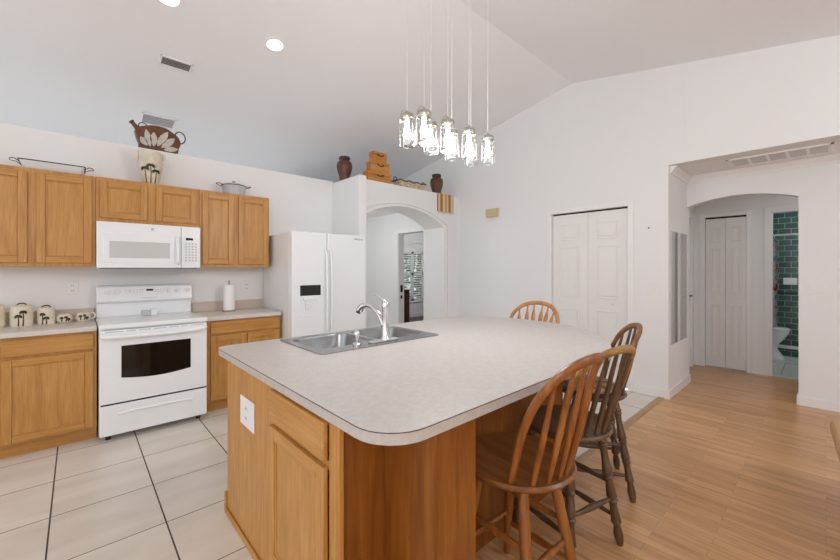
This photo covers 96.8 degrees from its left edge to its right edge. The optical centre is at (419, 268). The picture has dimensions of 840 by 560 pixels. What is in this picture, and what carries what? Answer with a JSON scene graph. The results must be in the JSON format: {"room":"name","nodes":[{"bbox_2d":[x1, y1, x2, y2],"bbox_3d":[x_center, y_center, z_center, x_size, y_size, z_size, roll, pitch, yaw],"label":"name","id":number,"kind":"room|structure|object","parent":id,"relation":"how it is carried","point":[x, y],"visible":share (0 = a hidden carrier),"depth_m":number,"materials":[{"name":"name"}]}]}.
{"room":"kitchen","nodes":[
{"label":"kitchen","id":0,"kind":"room"},
{"bbox_2d":[0,123,332,321],"bbox_3d":[-3.720,0.089,3.013,6.600,2.592,0.270,0,0,-43],"label":"wall","id":1,"kind":"structure","parent":0,"point":[296,202],"depth_m":3.75,"materials":[{"name":"white paint"}]},
{"bbox_2d":[0,164,95,266],"bbox_3d":[-3.196,-0.411,3.076,0.778,0.782,0.343,0,0,-43],"label":"upper cabinet","id":2,"kind":"object","parent":1,"relation":"attached to","point":[48,218],"visible":1,"depth_m":3.02,"materials":[{"name":"brown wood"}]},
{"bbox_2d":[9,157,93,174],"bbox_3d":[-3.098,-0.845,3.156,0.512,0.084,0.298,0,0,-43],"label":"serving tray","id":3,"kind":"object","parent":2,"relation":"on","point":[24,162],"visible":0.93,"depth_m":3.06,"materials":[{"name":"white ceramic"}]},
{"bbox_2d":[6,308,93,324],"bbox_3d":[-3.504,0.410,3.013,1.319,0.104,0.019,0,0,-43],"label":"canister set","id":4,"kind":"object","parent":1,"relation":"attached to","point":[73,312],"depth_m":3.33,"materials":[{"name":"beige ceramic"}]},
{"bbox_2d":[67,281,77,294],"bbox_3d":[-3.130,0.172,3.364,0.075,0.120,0.010,0,0,-43],"label":"wall outlet","id":5,"kind":"object","parent":1,"relation":"attached to","point":[72,286],"visible":1,"depth_m":3.36,"materials":[{"name":"white plastic"}]},
{"bbox_2d":[96,176,198,226],"bbox_3d":[-2.618,-0.610,3.607,0.786,0.384,0.343,0,0,-43],"label":"upper cabinet","id":6,"kind":"object","parent":1,"relation":"attached to","point":[117,200],"visible":0.98,"depth_m":3.45,"materials":[{"name":"brown wood"}]},
{"bbox_2d":[95,221,199,268],"bbox_3d":[-2.583,-0.208,3.568,0.782,0.410,0.450,0,0,-43],"label":"microwave","id":7,"kind":"object","parent":6,"relation":"attached to","point":[119,245],"visible":0.99,"depth_m":3.40,"materials":[{"name":"white plastic"}]},
{"bbox_2d":[135,150,165,183],"bbox_3d":[-2.607,-0.963,3.606,0.235,0.321,0.209,0,0,-43],"label":"vase","id":8,"kind":"object","parent":6,"relation":"on","point":[150,162],"visible":0.94,"depth_m":3.54,"materials":[{"name":"ceramic"}]},
{"bbox_2d":[129,120,185,153],"bbox_3d":[-2.707,-1.348,3.863,0.489,0.283,0.108,0,0,-43],"label":"jug","id":9,"kind":"object","parent":1,"relation":"on","point":[153,137],"visible":0.98,"depth_m":3.81,"materials":[{"name":"brown ceramic"}]},
{"bbox_2d":[192,299,261,311],"bbox_3d":[-2.172,0.410,4.237,0.723,0.104,0.019,0,0,-43],"label":"backsplash","id":10,"kind":"structure","parent":1,"relation":"attached to","point":[250,303],"depth_m":4.16,"materials":[{"name":"beige tile"}]},
{"bbox_2d":[199,190,268,266],"bbox_3d":[-2.071,-0.411,4.110,0.696,0.782,0.343,0,0,-43],"label":"upper cabinet","id":11,"kind":"object","parent":1,"relation":"attached to","point":[234,228],"visible":0.98,"depth_m":3.96,"materials":[{"name":"brown wood"}]},
{"bbox_2d":[216,181,250,194],"bbox_3d":[-2.052,-0.887,4.117,0.314,0.168,0.259,0,0,-7],"label":"pot","id":12,"kind":"object","parent":11,"relation":"on","point":[233,188],"visible":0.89,"depth_m":4.02,"materials":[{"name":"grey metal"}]},
{"bbox_2d":[243,281,249,291],"bbox_3d":[-2.033,0.205,4.372,0.075,0.120,0.010,0,0,-43],"label":"wall outlet","id":13,"kind":"object","parent":1,"relation":"attached to","point":[246,284],"visible":1,"depth_m":4.37,"materials":[{"name":"white plastic"}]},
{"bbox_2d":[0,390,656,559],"bbox_3d":[-3.084,1.435,3.821,8.630,0.100,7.400,0,0,-43],"label":"floor tile","id":14,"kind":"structure","parent":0,"point":[156,492],"depth_m":2.28,"materials":[{"name":"beige tile"}]},
{"bbox_2d":[0,331,96,459],"bbox_3d":[-3.023,0.943,3.055,0.553,0.884,0.607,0,0,-43],"label":"base cabinet","id":15,"kind":"object","parent":14,"relation":"on","point":[48,383],"visible":0.98,"depth_m":2.84,"materials":[{"name":"brown wood"}]},
{"bbox_2d":[96,283,207,439],"bbox_3d":[-2.462,0.769,3.428,0.764,1.232,0.780,0,0,-43],"label":"stove","id":16,"kind":"object","parent":14,"relation":"on","point":[152,369],"visible":1,"depth_m":3.22,"materials":[{"name":"white metal"}]},
{"bbox_2d":[141,309,156,315],"bbox_3d":[-2.601,0.415,3.584,0.120,0.058,0.062,0,0,-43],"label":"box","id":17,"kind":"object","parent":16,"relation":"on","point":[151,311],"visible":1,"depth_m":3.56,"materials":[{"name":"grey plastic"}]},
{"bbox_2d":[96,311,207,329],"bbox_3d":[-2.465,0.464,3.431,0.764,0.038,0.672,0,0,-43],"label":"cooktop","id":18,"kind":"object","parent":16,"relation":"in","point":[163,319],"depth_m":3.30,"materials":[{"name":"white metal"}]},
{"bbox_2d":[206,315,279,411],"bbox_3d":[-1.972,0.943,4.020,0.720,0.884,0.607,0,0,-43],"label":"base cabinet","id":19,"kind":"object","parent":14,"relation":"on","point":[220,333],"visible":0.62,"depth_m":3.67,"materials":[{"name":"brown wood"}]},
{"bbox_2d":[192,299,280,320],"bbox_3d":[-1.970,0.429,4.018,0.723,0.142,0.614,0,0,-43],"label":"countertop","id":20,"kind":"structure","parent":19,"relation":"on","point":[250,308],"depth_m":4.04,"materials":[{"name":"laminate"}]},
{"bbox_2d":[222,281,235,311],"bbox_3d":[-2.089,0.293,4.083,0.132,0.338,0.132,0,0,-43],"label":"paper towel holder","id":21,"kind":"object","parent":20,"relation":"on","point":[228,290],"visible":0.99,"depth_m":4.04,"materials":[{"name":"white paper"}]},
{"bbox_2d":[264,230,365,338],"bbox_3d":[-1.247,0.477,4.481,0.925,1.775,0.884,0,0,-43],"label":"refrigerator","id":22,"kind":"object","parent":14,"relation":"on","point":[316,282],"visible":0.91,"depth_m":4.13,"materials":[{"name":"white metal"}]},
{"bbox_2d":[224,361,562,559],"bbox_3d":[0.006,0.948,2.160,1.708,0.874,1.488,0,0,-43],"label":"base cabinet","id":23,"kind":"object","parent":14,"relation":"on","point":[415,501],"visible":0.64,"depth_m":1.34,"materials":[{"name":"brown wood"}]},
{"bbox_2d":[240,394,254,433],"bbox_3d":[-0.868,0.723,1.870,0.010,0.145,0.200,0,0,-43],"label":"wall outlet","id":24,"kind":"object","parent":23,"relation":"attached to","point":[247,408],"visible":1,"depth_m":1.86,"materials":[{"name":"white plastic"}]},
{"bbox_2d":[218,316,611,445],"bbox_3d":[0.244,0.491,2.473,2.474,0.040,1.693,0,0,-43],"label":"countertop","id":25,"kind":"structure","parent":23,"relation":"on","point":[417,390],"depth_m":1.73,"materials":[{"name":"beige laminate"}]},
{"bbox_2d":[280,325,438,354],"bbox_3d":[-0.394,0.557,2.564,0.930,0.183,0.594,0,0,-43],"label":"sink","id":26,"kind":"object","parent":25,"relation":"in","point":[342,341],"visible":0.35,"depth_m":2.62,"materials":[{"name":"silver metal"}]},
{"bbox_2d":[353,330,360,345],"bbox_3d":[-0.387,0.419,2.286,0.052,0.092,0.052,0,0,-43],"label":"sprayer","id":27,"kind":"object","parent":26,"relation":"on","point":[356,332],"visible":1,"depth_m":2.27,"materials":[{"name":"silver metal"}]},
{"bbox_2d":[356,293,398,343],"bbox_3d":[-0.311,0.312,2.496,0.230,0.308,0.292,0,0,-43],"label":"kitchen faucet","id":28,"kind":"object","parent":26,"relation":"on","point":[383,318],"visible":1,"depth_m":2.41,"materials":[{"name":"silver metal"}]},
{"bbox_2d":[509,301,559,323],"bbox_3d":[1.011,0.854,3.577,0.531,1.068,0.568,0,0,-43],"label":"bar stool","id":29,"kind":"object","parent":14,"relation":"on","point":[548,305],"visible":0.24,"depth_m":3.72,"materials":[{"name":"brown wood"}]},
{"bbox_3d":[-3.509,0.943,2.608,0.763,0.884,0.607,0,0,-43],"label":"base cabinet","id":30,"kind":"object","parent":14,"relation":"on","visible":0},
{"bbox_2d":[0,308,96,338],"bbox_3d":[-3.302,0.429,2.794,1.319,0.142,0.614,0,0,-43],"label":"countertop","id":31,"kind":"structure","parent":30,"relation":"on","point":[74,326],"depth_m":2.95,"materials":[{"name":"laminate"}]},
{"bbox_2d":[0,304,5,327],"bbox_3d":[-3.364,0.360,2.921,0.164,0.204,0.171,0,0,-43],"label":"canister","id":32,"kind":"object","parent":31,"relation":"on","point":[2,306],"visible":1,"depth_m":2.94,"materials":[{"name":"beige ceramic"}]},
{"bbox_2d":[9,303,33,326],"bbox_3d":[-3.232,0.367,3.028,0.136,0.189,0.143,0,0,-43],"label":"canister","id":33,"kind":"object","parent":31,"relation":"on","point":[19,315],"visible":1,"depth_m":2.98,"materials":[{"name":"beige ceramic"}]},
{"bbox_2d":[37,305,54,324],"bbox_3d":[-3.135,0.382,3.131,0.110,0.161,0.117,0,0,-43],"label":"canister","id":34,"kind":"object","parent":31,"relation":"on","point":[45,315],"visible":1,"depth_m":3.10,"materials":[{"name":"beige ceramic"}]},
{"bbox_2d":[56,313,72,322],"bbox_3d":[-3.061,0.423,3.214,0.108,0.078,0.112,0,0,-43],"label":"cup","id":35,"kind":"object","parent":31,"relation":"on","point":[61,318],"visible":1,"depth_m":3.18,"materials":[{"name":"beige ceramic"}]},
{"bbox_2d":[75,312,95,321],"bbox_3d":[-2.970,0.422,3.303,0.111,0.079,0.121,0,0,9],"label":"cup","id":36,"kind":"object","parent":31,"relation":"on","point":[80,316],"visible":1,"depth_m":3.27,"materials":[{"name":"beige ceramic"}]},
{"bbox_2d":[333,174,365,236],"bbox_3d":[-0.943,0.098,4.953,0.115,2.575,0.670,0,0,-43],"label":"wall partition","id":37,"kind":"structure","parent":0,"point":[349,194],"depth_m":4.82,"materials":[{"name":"white paint"}]},
{"bbox_2d":[337,156,351,180],"bbox_3d":[-1.024,-1.354,5.062,0.206,0.327,0.212,0,0,30],"label":"vase","id":38,"kind":"object","parent":37,"relation":"on","point":[344,166],"visible":0.84,"depth_m":5.00,"materials":[{"name":"brown ceramic"}]},
{"bbox_2d":[366,179,457,319],"bbox_3d":[-0.214,0.098,5.664,1.950,2.575,0.390,0,0,-43],"label":"wall","id":39,"kind":"structure","parent":0,"point":[376,191],"depth_m":5.97,"materials":[{"name":"white paint"}]},
{"bbox_2d":[363,170,391,183],"bbox_3d":[-0.584,-1.257,5.153,0.395,0.134,0.162,0,0,-43],"label":"wooden box","id":40,"kind":"object","parent":39,"relation":"on","point":[370,175],"visible":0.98,"depth_m":5.08,"materials":[{"name":"brown wood"}]},
{"bbox_2d":[366,160,389,173],"bbox_3d":[-0.575,-1.398,5.159,0.315,0.144,0.149,0,0,-43],"label":"wooden box","id":41,"kind":"object","parent":40,"relation":"on","point":[372,165],"visible":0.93,"depth_m":5.10,"materials":[{"name":"brown wood"}]},
{"bbox_2d":[369,150,386,162],"bbox_3d":[-0.574,-1.539,5.158,0.235,0.134,0.137,0,0,-43],"label":"wooden box","id":42,"kind":"object","parent":41,"relation":"on","point":[373,155],"visible":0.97,"depth_m":5.11,"materials":[{"name":"brown wood"}]},
{"bbox_2d":[366,201,449,317],"bbox_3d":[-0.131,0.210,5.448,1.709,2.350,0.043,0,0,-43],"label":"trim","id":43,"kind":"structure","parent":39,"relation":"attached to","point":[445,225],"depth_m":5.89,"materials":[{"name":"white paint"}]},
{"bbox_2d":[391,176,426,189],"bbox_3d":[-0.160,-1.266,5.598,0.562,0.152,0.196,0,0,-43],"label":"wicker basket","id":44,"kind":"object","parent":39,"relation":"on","point":[401,182],"visible":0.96,"depth_m":5.48,"materials":[{"name":"wicker"}]},
{"bbox_2d":[430,174,442,192],"bbox_3d":[0.269,-1.357,6.033,0.211,0.334,0.216,0,0,30],"label":"vase","id":45,"kind":"object","parent":39,"relation":"on","point":[436,183],"visible":0.87,"depth_m":5.96,"materials":[{"name":"brown ceramic"}]},
{"bbox_2d":[437,193,453,214],"bbox_3d":[0.391,-1.033,5.981,0.370,0.326,0.062,0,0,-43],"label":"table runner","id":46,"kind":"object","parent":39,"relation":"hanging from","point":[445,203],"visible":0.99,"depth_m":5.95,"materials":[{"name":"fabric"}]},
{"bbox_2d":[404,232,422,313],"bbox_3d":[-0.301,0.085,10.724,4.530,2.600,0.100,0,0,-43],"label":"wall","id":47,"kind":"structure","parent":0,"point":[412,238],"depth_m":10.79,"materials":[{"name":"white paint"}]},
{"bbox_2d":[404,244,422,302],"bbox_3d":[-0.082,0.110,10.892,1.380,1.690,0.110,0,0,-43],"label":"window","id":48,"kind":"structure","parent":47,"relation":"in","point":[412,249],"depth_m":10.75,"materials":[{"name":"white glass"}]},
{"bbox_2d":[404,251,412,300],"bbox_3d":[-0.383,0.215,10.589,0.427,1.420,0.030,0,0,-43],"label":"shutter","id":49,"kind":"object","parent":48,"relation":"attached to","point":[405,252],"depth_m":10.67,"materials":[{"name":"white paint"}]},
{"bbox_2d":[404,244,422,249],"bbox_3d":[-0.086,-0.640,10.896,1.360,0.190,0.020,0,0,-43],"label":"shade","id":50,"kind":"object","parent":48,"relation":"attached to","point":[411,246],"depth_m":10.80,"materials":[{"name":"white fabric"}]},
{"bbox_2d":[413,252,422,300],"bbox_3d":[-0.068,0.215,10.878,0.427,1.420,0.030,0,0,-43],"label":"shutter","id":51,"kind":"object","parent":48,"relation":"attached to","point":[414,298],"depth_m":10.88,"materials":[{"name":"white paint"}]},
{"bbox_2d":[409,312,422,317],"bbox_3d":[-0.298,1.329,10.646,4.430,0.108,0.020,0,0,-43],"label":"baseboard","id":52,"kind":"structure","parent":47,"relation":"attached to","point":[420,313],"depth_m":10.79,"materials":[{"name":"white paint"}]},
{"bbox_2d":[409,316,422,321],"bbox_3d":[0.865,1.434,9.352,4.670,0.102,3.800,0,0,-43],"label":"floor","id":53,"kind":"structure","parent":0,"point":[419,318],"depth_m":10.32,"materials":[{"name":"white tile"}]},
{"bbox_2d":[404,289,409,322],"bbox_3d":[-0.579,0.930,8.677,0.530,0.905,0.470,0,0,-43],"label":"wood dresser","id":54,"kind":"object","parent":53,"relation":"on","point":[406,291],"visible":0.12,"depth_m":8.62,"materials":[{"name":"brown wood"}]},
{"bbox_2d":[0,0,839,218],"bbox_3d":[-1.064,-1.776,2.214,9.430,1.362,12.700,0,0,-43],"label":"ceiling","id":55,"kind":"structure","parent":0,"point":[345,75],"depth_m":3.75,"materials":[{"name":"paint"}]},
{"bbox_2d":[139,112,176,129],"bbox_3d":[-3.097,-1.749,4.419,0.340,0.056,0.237,0,0,-43],"label":"ceiling vent","id":56,"kind":"object","parent":55,"relation":"in","point":[150,119],"visible":0.94,"depth_m":4.41,"materials":[{"name":"white metal"}]},
{"bbox_2d":[156,0,183,8],"bbox_3d":[-1.962,-2.111,2.910,0.199,0.046,0.197,0,0,-37],"label":"recessed light","id":57,"kind":"object","parent":55,"relation":"in","point":[172,4],"visible":1,"depth_m":2.96,"materials":[{"name":"white paint"}]},
{"bbox_2d":[158,54,193,73],"bbox_3d":[-2.340,-1.964,3.580,0.270,0.039,0.148,0,0,-43],"label":"ceiling vent","id":58,"kind":"object","parent":55,"relation":"in","point":[164,60],"visible":1,"depth_m":3.58,"materials":[{"name":"white metal"}]},
{"bbox_2d":[263,37,285,52],"bbox_3d":[-1.363,-2.105,3.508,0.199,0.046,0.197,0,0,-37],"label":"recessed light","id":59,"kind":"object","parent":55,"relation":"in","point":[271,44],"visible":1,"depth_m":3.50,"materials":[{"name":"white paint"}]},
{"bbox_2d":[399,0,494,165],"bbox_3d":[0.194,-1.489,2.419,0.840,1.513,0.198,0,0,-43],"label":"pendant light","id":60,"kind":"object","parent":55,"relation":"hanging from","point":[424,114],"visible":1,"depth_m":2.36,"materials":[{"name":"clear glass"}]},
{"bbox_2d":[726,142,834,167],"bbox_3d":[3.487,-1.099,3.639,0.360,0.012,0.740,0,0,-43],"label":"ceiling vent","id":61,"kind":"object","parent":55,"relation":"in","point":[827,147],"visible":1,"depth_m":3.61,"materials":[{"name":"white metal"}]},
{"bbox_2d":[366,35,839,389],"bbox_3d":[1.902,-0.511,4.872,0.146,3.792,12.600,0,0,-43],"label":"wall","id":62,"kind":"structure","parent":0,"point":[616,138],"depth_m":4.30,"materials":[{"name":"white paint"}]},
{"bbox_2d":[395,227,424,323],"bbox_3d":[-0.132,0.312,7.077,0.156,2.145,0.880,0,0,-43],"label":"trim","id":63,"kind":"structure","parent":62,"relation":"attached to","point":[399,238],"depth_m":7.31,"materials":[{"name":"white paint"}]},
{"bbox_2d":[486,208,498,217],"bbox_3d":[1.086,-0.845,5.621,0.053,0.124,0.210,0,0,-43],"label":"door chime","id":64,"kind":"object","parent":62,"relation":"attached to","point":[494,212],"visible":1,"depth_m":5.59,"materials":[{"name":"beige plastic"}]},
{"bbox_2d":[486,212,495,215],"bbox_3d":[1.068,-0.823,5.605,0.004,0.045,0.180,0,0,-43],"label":"grille","id":65,"kind":"object","parent":64,"relation":"attached to","point":[487,213],"depth_m":5.61,"materials":[{"name":"beige plastic"}]},
{"bbox_2d":[553,208,627,387],"bbox_3d":[2.083,0.337,4.624,0.065,2.073,0.923,0,0,-43],"label":"door","id":66,"kind":"structure","parent":62,"relation":"in","point":[590,249],"depth_m":4.57,"materials":[{"name":"white paint"}]},
{"bbox_2d":[547,200,633,391],"bbox_3d":[2.052,0.301,4.597,0.016,2.167,1.056,0,0,-43],"label":"trim","id":67,"kind":"structure","parent":62,"relation":"attached to","point":[630,203],"depth_m":4.24,"materials":[{"name":"white paint"}]},
{"bbox_2d":[575,397,663,463],"bbox_3d":[1.746,1.381,3.235,2.310,0.009,0.070,0,0,-43],"label":"trim","id":68,"kind":"structure","parent":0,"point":[589,453],"depth_m":3.35,"materials":[{"name":"beige wood"}]},
{"bbox_2d":[476,364,839,559],"bbox_3d":[1.827,1.435,-0.052,10.620,0.100,5.450,0,0,-43],"label":"floor","id":69,"kind":"structure","parent":0,"point":[730,466],"depth_m":2.40,"materials":[{"name":"brown wood"}]},
{"bbox_2d":[476,352,603,559],"bbox_3d":[0.437,0.844,1.529,0.470,1.089,0.570,0,0,-41],"label":"bar stool","id":70,"kind":"object","parent":69,"relation":"on","point":[520,464],"visible":0.94,"depth_m":1.40,"materials":[{"name":"orange wood"}]},
{"bbox_2d":[513,345,635,556],"bbox_3d":[0.789,0.864,1.899,0.458,1.048,0.564,0,0,-29],"label":"bar stool","id":71,"kind":"object","parent":69,"relation":"on","point":[598,427],"visible":0.56,"depth_m":1.79,"materials":[{"name":"brown wood"}]},
{"bbox_2d":[563,323,642,502],"bbox_3d":[1.171,0.867,2.451,0.502,1.042,0.458,0,0,15],"label":"bar stool","id":72,"kind":"object","parent":69,"relation":"on","point":[619,445],"visible":0.29,"depth_m":2.30,"materials":[{"name":"brown wood"}]},
{"bbox_2d":[563,375,614,393],"bbox_3d":[1.116,0.757,2.465,0.336,0.052,0.336,0,0,15],"label":"seat cushion","id":73,"kind":"object","parent":72,"relation":"on","point":[565,382],"visible":0.24,"depth_m":2.38,"materials":[{"name":"beige fabric"}]},
{"bbox_2d":[830,420,839,461],"bbox_3d":[2.426,1.160,1.756,0.610,0.450,1.050,0,0,44],"label":"bench","id":74,"kind":"object","parent":69,"relation":"on","point":[834,425],"visible":1,"depth_m":2.16,"materials":[{"name":"beige wood"}]},
{"bbox_2d":[672,175,689,386],"bbox_3d":[2.973,0.135,4.379,0.775,2.500,0.155,0,0,-43],"label":"wall","id":75,"kind":"structure","parent":0,"point":[680,211],"depth_m":4.30,"materials":[{"name":"white paint"}]},
{"bbox_2d":[553,207,745,219],"bbox_3d":[3.145,-0.717,4.823,2.644,0.027,0.807,0,0,-9],"label":"track","id":76,"kind":"object","parent":75,"relation":"attached to","point":[620,207],"visible":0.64,"depth_m":4.83,"materials":[{"name":"white metal"}]},
{"bbox_2d":[671,231,677,344],"bbox_3d":[2.805,0.203,4.111,0.275,1.230,0.012,0,0,-43],"label":"wall mirror","id":77,"kind":"object","parent":75,"relation":"attached to","point":[674,235],"visible":1,"depth_m":4.08,"materials":[{"name":"grey mirror"}]},
{"bbox_2d":[680,233,686,340],"bbox_3d":[3.074,0.203,4.358,0.275,1.230,0.012,0,0,-43],"label":"wall mirror","id":78,"kind":"object","parent":75,"relation":"attached to","point":[683,237],"visible":1,"depth_m":4.34,"materials":[{"name":"grey mirror"}]},
{"bbox_2d":[690,207,693,365],"bbox_3d":[3.549,0.155,5.109,1.060,2.460,0.120,0,0,-43],"label":"wall","id":79,"kind":"structure","parent":0,"point":[692,208],"depth_m":5.37,"materials":[{"name":"white paint"}]},
{"bbox_2d":[690,213,692,366],"bbox_3d":[3.557,0.302,5.026,0.910,2.165,0.014,0,0,-43],"label":"trim","id":80,"kind":"structure","parent":79,"relation":"attached to","point":[691,215],"depth_m":5.30,"materials":[{"name":"white paint"}]},
{"bbox_2d":[694,195,798,374],"bbox_3d":[4.701,0.155,4.728,0.120,2.460,2.400,0,0,-43],"label":"wall","id":81,"kind":"structure","parent":0,"point":[757,204],"depth_m":4.94,"materials":[{"name":"white paint"}]},
{"bbox_2d":[706,216,745,370],"bbox_3d":[4.240,0.333,5.180,0.065,2.080,0.441,0,0,-43],"label":"door","id":82,"kind":"structure","parent":81,"relation":"in","point":[725,237],"depth_m":5.17,"materials":[{"name":"white paint"}]},
{"bbox_2d":[700,210,751,372],"bbox_3d":[4.214,0.300,5.157,0.016,2.170,0.560,0,0,-43],"label":"trim","id":83,"kind":"structure","parent":81,"relation":"attached to","point":[748,213],"depth_m":4.99,"materials":[{"name":"white paint"}]},
{"bbox_2d":[765,204,798,375],"bbox_3d":[4.808,0.292,4.511,0.016,2.185,0.946,0,0,-43],"label":"trim","id":84,"kind":"structure","parent":81,"relation":"attached to","point":[769,211],"depth_m":4.82,"materials":[{"name":"white paint"}]},
{"bbox_2d":[705,356,798,379],"bbox_3d":[5.563,1.433,5.045,1.780,0.103,2.500,0,0,-43],"label":"floor","id":85,"kind":"structure","parent":0,"point":[790,371],"depth_m":5.18,"materials":[{"name":"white tile"}]},
{"bbox_2d":[773,326,790,359],"bbox_3d":[5.434,0.975,5.880,0.440,0.814,0.575,0,0,-43],"label":"toilet","id":86,"kind":"object","parent":85,"relation":"on","point":[779,333],"visible":0.38,"depth_m":5.69,"materials":[{"name":"white ceramic"}]},
{"bbox_2d":[687,162,839,402],"bbox_3d":[4.119,0.105,3.616,0.120,2.560,2.550,0,0,-43],"label":"wall","id":87,"kind":"structure","parent":0,"point":[817,188],"depth_m":3.73,"materials":[{"name":"white paint"}]},
{"bbox_2d":[634,374,839,412],"bbox_3d":[2.791,1.337,4.467,0.924,0.095,5.400,0,0,-43],"label":"baseboard","id":88,"kind":"structure","parent":87,"relation":"attached to","point":[801,400],"depth_m":3.97,"materials":[{"name":"white paint"}]},
{"bbox_2d":[670,153,839,183],"bbox_3d":[3.778,-1.067,3.360,0.730,0.075,2.435,0,0,-43],"label":"crown molding","id":89,"kind":"structure","parent":87,"relation":"attached to","point":[675,170],"depth_m":4.00,"materials":[{"name":"white paint"}]},
{"bbox_2d":[806,281,824,293],"bbox_3d":[3.938,0.182,3.717,0.011,0.125,0.130,0,0,-43],"label":"light switch","id":90,"kind":"object","parent":87,"relation":"attached to","point":[816,287],"visible":1,"depth_m":3.71,"materials":[{"name":"white plastic"}]},
{"bbox_2d":[773,212,798,357],"bbox_3d":[6.174,0.155,5.607,0.120,2.460,2.500,0,0,-43],"label":"wall","id":91,"kind":"structure","parent":0,"point":[783,223],"depth_m":5.90,"materials":[{"name":"teal tile"}]},
{"bbox_2d":[778,345,798,349],"bbox_3d":[6.172,1.235,5.503,0.025,0.050,2.150,0,0,-43],"label":"ledge","id":92,"kind":"object","parent":91,"relation":"attached to","point":[779,346],"depth_m":5.88,"materials":[{"name":"white ceramic"}]},
{"bbox_2d":[783,278,796,284],"bbox_3d":[5.821,0.195,5.870,0.045,0.110,0.160,0,0,-43],"label":"soap dish","id":93,"kind":"object","parent":91,"relation":"attached to","point":[786,281],"visible":1,"depth_m":5.85,"materials":[{"name":"white ceramic"}]},
{"bbox_3d":[5.607,0.155,4.983,1.560,2.460,2.350,0,0,-43],"label":"wall","id":94,"kind":"structure","parent":0,"visible":0},
{"bbox_2d":[773,233,798,235],"bbox_3d":[5.474,-0.479,4.861,0.028,0.028,2.150,0,0,-43],"label":"shower rod","id":95,"kind":"object","parent":94,"relation":"attached to","point":[793,233],"visible":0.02,"depth_m":5.22,"materials":[{"name":"white plastic"}]},
{"bbox_2d":[773,235,776,326],"bbox_3d":[4.952,0.170,5.432,0.064,1.301,0.360,0,0,-43],"label":"shower curtain","id":96,"kind":"object","parent":95,"relation":"hanging from","point":[774,238],"visible":0.15,"depth_m":5.33,"materials":[{"name":"fabric"}]},
{"label":"outside","id":97,"kind":"structure","parent":0,"visible":0},
{"bbox_3d":[-1.327,1.485,13.857,7.200,0.100,5.800,0,0,-43],"label":"ground","id":98,"kind":"structure","parent":97,"visible":0},
{"bbox_2d":[404,254,421,298],"bbox_3d":[-0.231,0.214,12.287,1.450,2.442,1.463,0,0,-43],"label":"shrub","id":99,"kind":"object","parent":98,"relation":"on","point":[417,257],"visible":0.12,"depth_m":11.99,"materials":[{"name":"green plant"}]},
{"bbox_2d":[414,261,421,297],"bbox_3d":[0.382,0.312,13.768,1.374,2.246,1.404,0,0,-43],"label":"shrub","id":100,"kind":"object","parent":98,"relation":"on","point":[419,261],"visible":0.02,"depth_m":13.55,"materials":[{"name":"green plant"}]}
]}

